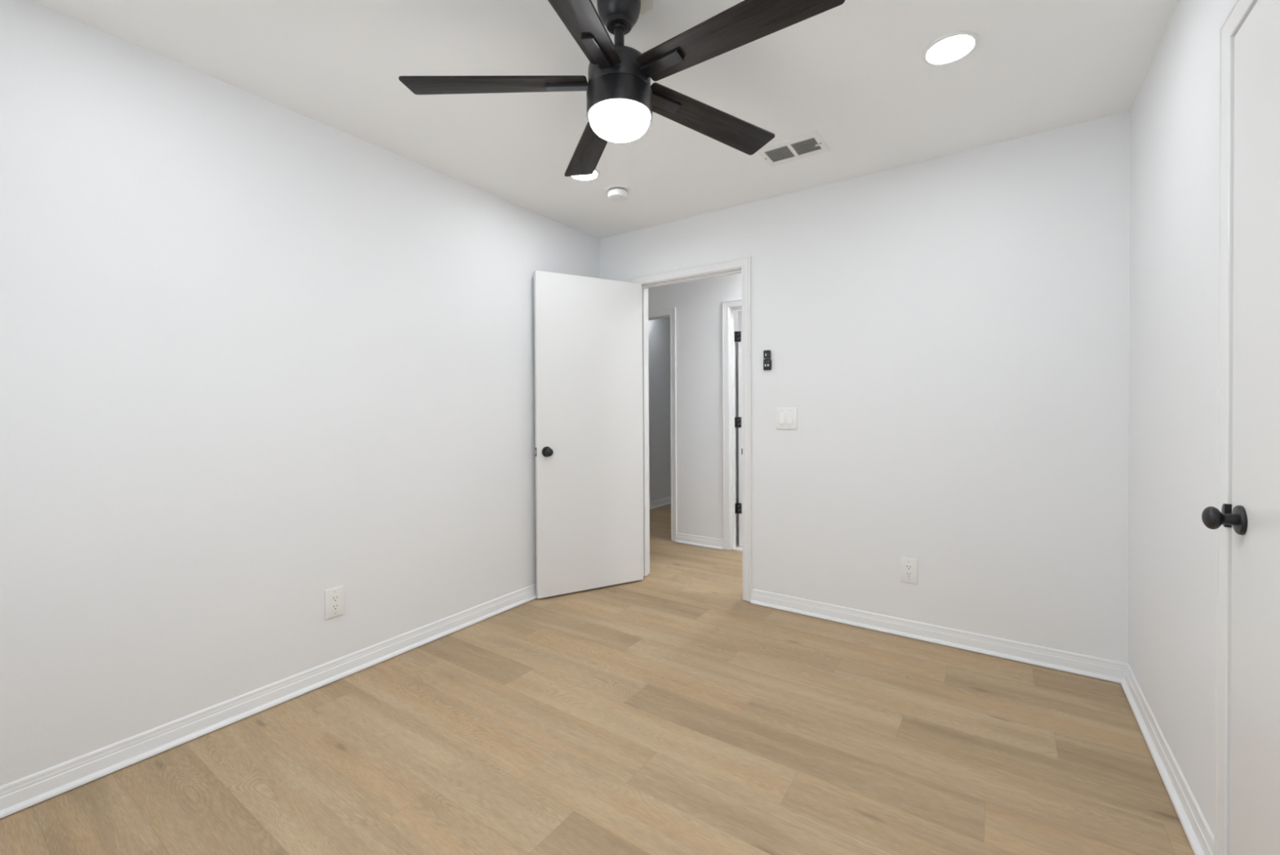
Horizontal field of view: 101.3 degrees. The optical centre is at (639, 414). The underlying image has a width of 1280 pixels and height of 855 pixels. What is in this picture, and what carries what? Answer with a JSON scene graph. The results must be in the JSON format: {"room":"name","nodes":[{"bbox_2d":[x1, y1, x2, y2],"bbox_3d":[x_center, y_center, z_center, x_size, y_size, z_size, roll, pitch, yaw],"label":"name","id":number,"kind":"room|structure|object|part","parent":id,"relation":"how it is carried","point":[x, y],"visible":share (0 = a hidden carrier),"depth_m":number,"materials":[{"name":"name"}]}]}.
{"room":"empty bedroom","nodes":[
{"label":"empty bedroom","id":0,"kind":"room"},
{"bbox_2d":[0,0,599,786],"bbox_3d":[-1.357,-0.049,2.431,0.120,2.440,3.590,0,1,35],"label":"wall","id":1,"kind":"structure","parent":0,"point":[260,357],"depth_m":1.98,"materials":[{"name":"paint"}]},
{"bbox_2d":[0,582,536,817],"bbox_3d":[-1.255,1.128,2.450,0.028,0.085,3.470,0,1,35],"label":"baseboard","id":2,"kind":"structure","parent":1,"relation":"attached to","point":[27,791],"depth_m":1.98,"materials":[{"name":"white paint"}]},
{"bbox_2d":[324,585,344,619],"bbox_3d":[-1.352,0.832,2.326,0.008,0.127,0.081,0,1,35],"label":"wall outlet","id":3,"kind":"object","parent":1,"relation":"attached to","point":[335,597],"visible":1,"depth_m":2.32,"materials":[{"name":"white plastic"}]},
{"bbox_2d":[331,593,339,610],"bbox_3d":[-1.350,0.832,2.325,0.002,0.067,0.034,0,1,35],"label":"receptacle","id":4,"kind":"object","parent":3,"relation":"attached to","point":[335,597],"depth_m":2.33,"materials":[{"name":"white plastic"}]},
{"bbox_2d":[0,503,1194,854],"bbox_3d":[0.404,1.179,3.237,4.120,0.068,7.435,0,1,35],"label":"floor","id":5,"kind":"structure","parent":0,"point":[669,711],"depth_m":1.80,"materials":[{"name":"brown wood"}]},
{"bbox_2d":[28,0,1178,239],"bbox_3d":[0.479,-1.329,3.342,4.240,0.080,7.320,0,1,35],"label":"ceiling","id":6,"kind":"structure","parent":0,"point":[854,73],"depth_m":1.98,"materials":[{"name":"paint"}]},
{"bbox_2d":[569,168,599,181],"bbox_3d":[-0.298,-1.275,2.780,0.172,0.008,0.172,0,1,35],"label":"recessed light","id":7,"kind":"object","parent":6,"relation":"in","point":[596,174],"visible":0.52,"depth_m":2.81,"materials":[{"name":"white plastic"}]},
{"bbox_2d":[604,184,630,201],"bbox_3d":[-0.127,-1.257,3.001,0.147,0.051,0.147,0,1,35],"label":"smoke detector","id":8,"kind":"object","parent":6,"relation":"attached to","point":[615,193],"visible":1,"depth_m":2.96,"materials":[{"name":"white plastic"}]},
{"bbox_2d":[398,0,844,176],"bbox_3d":[-0.031,-1.061,1.573,1.220,0.414,1.269,0,1,35],"label":"ceiling fan","id":9,"kind":"object","parent":6,"relation":"hanging from","point":[622,100],"visible":1,"depth_m":1.53,"materials":[{"name":"black"}]},
{"bbox_3d":[-0.437,-1.006,1.597,0.555,0.008,0.129,0,12,2],"label":"blade","id":10,"kind":"part","parent":9,"relation":"part of","materials":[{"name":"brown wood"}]},
{"bbox_3d":[-0.175,-1.004,1.243,0.129,0.008,0.555,12,5,19],"label":"blade","id":11,"kind":"part","parent":9,"relation":"part of","materials":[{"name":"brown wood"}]},
{"bbox_3d":[-0.182,-1.011,1.956,0.129,0.008,0.555,-12,4,-16],"label":"blade","id":12,"kind":"part","parent":9,"relation":"part of","materials":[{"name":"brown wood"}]},
{"bbox_3d":[-0.062,-0.881,1.602,0.184,0.054,0.184,0,1,35],"label":"lamp shade","id":13,"kind":"part","parent":9,"relation":"part of","materials":[{"name":"white glass"}]},
{"bbox_3d":[0.238,-1.012,1.824,0.555,0.008,0.129,-1,-11,-34],"label":"blade","id":14,"kind":"part","parent":9,"relation":"part of","materials":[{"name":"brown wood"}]},
{"bbox_3d":[0.242,-1.008,1.383,0.555,0.008,0.129,0,-11,38],"label":"blade","id":15,"kind":"part","parent":9,"relation":"part of","materials":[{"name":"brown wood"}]},
{"bbox_2d":[640,0,653,14],"bbox_3d":[0.015,-1.269,1.625,0.054,0.002,0.084,0,1,-8],"label":"ceiling patch","id":16,"kind":"structure","parent":6,"relation":"attached to","point":[646,5],"depth_m":1.63,"materials":[{"name":"white paint"}]},
{"bbox_2d":[756,131,830,167],"bbox_3d":[0.741,-1.278,2.546,0.298,0.010,0.212,0,1,35],"label":"ceiling vent","id":17,"kind":"object","parent":6,"relation":"in","point":[812,144],"visible":1,"depth_m":2.54,"materials":[{"name":"white plastic"}]},
{"bbox_3d":[0.688,-1.279,2.582,0.111,0.006,0.120,0,1,35],"label":"louver panel","id":18,"kind":"part","parent":17,"relation":"part of","materials":[{"name":"grey metal"}]},
{"bbox_3d":[0.794,-1.279,2.509,0.111,0.006,0.120,0,1,35],"label":"louver panel","id":19,"kind":"part","parent":17,"relation":"part of","materials":[{"name":"grey metal"}]},
{"bbox_2d":[921,30,978,66],"bbox_3d":[1.081,-1.273,1.831,0.172,0.008,0.172,0,1,35],"label":"recessed light","id":20,"kind":"object","parent":6,"relation":"in","point":[951,47],"visible":1,"depth_m":1.82,"materials":[{"name":"white plastic"}]},
{"bbox_2d":[648,317,671,502],"bbox_3d":[-0.124,-0.092,5.997,0.120,2.440,3.455,0,1,35],"label":"wall","id":21,"kind":"structure","parent":0,"point":[659,330],"depth_m":6.43,"materials":[{"name":"paint"}]},
{"bbox_2d":[648,496,671,509],"bbox_3d":[0.230,1.079,6.383,0.028,0.085,2.445,0,1,35],"label":"baseboard","id":22,"kind":"structure","parent":21,"relation":"attached to","point":[655,504],"depth_m":6.41,"materials":[{"name":"white paint"}]},
{"bbox_3d":[0.236,1.110,6.380,0.016,0.016,2.445,0,1,35],"label":"shoe molding","id":23,"kind":"part","parent":22,"relation":"part of","materials":[{"name":"white paint"}]},
{"bbox_2d":[648,273,741,550],"bbox_3d":[1.089,-0.082,4.223,4.130,2.440,0.115,0,1,35],"label":"wall","id":24,"kind":"structure","parent":0,"point":[698,304],"depth_m":4.54,"materials":[{"name":"paint"}]},
{"bbox_2d":[648,307,676,541],"bbox_3d":[-0.029,0.090,4.985,0.928,2.084,0.130,0,1,35],"label":"door frame","id":25,"kind":"structure","parent":24,"relation":"attached to","point":[671,311],"depth_m":4.69,"materials":[{"name":"white paint"}]},
{"bbox_2d":[675,532,723,549],"bbox_3d":[0.511,1.096,4.550,0.456,0.085,0.028,0,1,35],"label":"baseboard","id":26,"kind":"structure","parent":24,"relation":"attached to","point":[704,541],"depth_m":4.54,"materials":[{"name":"white paint"}]},
{"bbox_3d":[0.508,1.127,4.545,0.456,0.016,0.016,0,1,35],"label":"shoe molding","id":27,"kind":"part","parent":26,"relation":"part of","materials":[{"name":"white paint"}]},
{"bbox_2d":[722,298,742,549],"bbox_3d":[1.088,0.091,4.226,0.860,2.084,0.143,0,1,35],"label":"door frame","id":28,"kind":"structure","parent":24,"relation":"attached to","point":[726,304],"depth_m":4.40,"materials":[{"name":"white paint"}]},
{"bbox_2d":[737,311,742,546],"bbox_3d":[1.046,0.118,4.766,0.035,2.006,0.697,0,1,33],"label":"door","id":29,"kind":"structure","parent":24,"relation":"in","point":[740,313],"depth_m":4.47,"materials":[{"name":"paint"}]},
{"bbox_2d":[735,309,742,537],"bbox_3d":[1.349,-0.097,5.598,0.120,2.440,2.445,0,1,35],"label":"door","id":30,"kind":"structure","parent":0,"point":[736,311],"depth_m":4.83,"materials":[{"name":"paint"}]},
{"bbox_2d":[599,111,1129,662],"bbox_3d":[0.517,-0.070,3.390,4.130,2.440,0.115,0,1,35],"label":"wall","id":31,"kind":"structure","parent":0,"point":[947,336],"depth_m":2.61,"materials":[{"name":"paint"}]},
{"bbox_2d":[533,270,643,598],"bbox_3d":[-0.320,0.123,3.452,0.774,2.038,0.161,-1,1,-29],"label":"door","id":32,"kind":"structure","parent":31,"relation":"in","point":[588,451],"depth_m":3.42,"materials":[{"name":"paint"}]},
{"bbox_3d":[-0.566,0.233,3.256,0.051,0.051,0.053,-1,1,-29],"label":"knob","id":33,"kind":"part","parent":32,"relation":"part of","materials":[{"name":"black metal"}]},
{"bbox_2d":[631,255,751,601],"bbox_3d":[0.344,0.090,3.503,0.891,2.111,0.130,0,1,35],"label":"door frame","id":34,"kind":"structure","parent":31,"relation":"attached to","point":[744,262],"depth_m":3.25,"materials":[{"name":"white paint"}]},
{"bbox_2d":[763,350,771,370],"bbox_3d":[0.760,-0.325,3.137,0.048,0.118,0.020,0,1,35],"label":"remote","id":35,"kind":"object","parent":31,"relation":"attached to","point":[766,353],"visible":1,"depth_m":3.13,"materials":[{"name":"black plastic"}]},
{"bbox_2d":[775,407,797,429],"bbox_3d":[0.858,0.023,3.080,0.127,0.127,0.012,0,1,35],"label":"light switch","id":36,"kind":"object","parent":31,"relation":"attached to","point":[785,417],"visible":1,"depth_m":3.08,"materials":[{"name":"white plastic"}]},
{"bbox_2d":[900,556,917,583],"bbox_3d":[1.395,0.809,2.724,0.081,0.127,0.008,0,1,35],"label":"wall outlet","id":37,"kind":"object","parent":31,"relation":"attached to","point":[908,566],"visible":1,"depth_m":2.72,"materials":[{"name":"white plastic"}]},
{"bbox_2d":[905,563,912,577],"bbox_3d":[1.394,0.809,2.722,0.034,0.067,0.002,0,1,35],"label":"receptacle","id":38,"kind":"object","parent":37,"relation":"attached to","point":[908,566],"depth_m":2.72,"materials":[{"name":"white plastic"}]},
{"bbox_2d":[750,588,1128,683],"bbox_3d":[1.383,1.109,2.724,1.707,0.085,0.028,0,1,35],"label":"baseboard","id":39,"kind":"structure","parent":31,"relation":"attached to","point":[1056,659],"depth_m":2.60,"materials":[{"name":"white paint"}]},
{"bbox_2d":[1128,0,1235,835],"bbox_3d":[1.118,-0.046,0.729,0.115,2.440,3.590,0,1,35],"label":"wall","id":40,"kind":"structure","parent":0,"point":[1174,111],"depth_m":1.63,"materials":[{"name":"paint"}]},
{"bbox_2d":[1120,663,1213,854],"bbox_3d":[1.753,1.117,1.782,0.028,0.085,1.163,0,1,35],"label":"baseboard","id":41,"kind":"structure","parent":40,"relation":"attached to","point":[1198,833],"depth_m":1.63,"materials":[{"name":"white paint"}]},
{"bbox_2d":[1213,0,1258,854],"bbox_3d":[1.214,0.115,0.882,0.130,2.104,0.908,0,1,35],"label":"door frame","id":42,"kind":"structure","parent":40,"relation":"attached to","point":[1240,10],"depth_m":1.26,"materials":[{"name":"white paint"}]},
{"bbox_3d":[1.398,0.239,1.250,0.013,0.055,0.022,0,1,35],"label":"strike plate","id":43,"kind":"part","parent":42,"relation":"part of","materials":[{"name":"black metal"}]},
{"bbox_2d":[1201,0,1279,854],"bbox_3d":[1.159,0.144,0.920,0.098,2.035,0.781,0,1,35],"label":"door","id":44,"kind":"structure","parent":40,"relation":"in","point":[1254,519],"depth_m":1.12,"materials":[{"name":"paint"}]},
{"bbox_3d":[1.326,0.238,1.202,0.053,0.052,0.052,0,1,35],"label":"knob","id":45,"kind":"part","parent":44,"relation":"part of","materials":[{"name":"black metal"}]}
]}

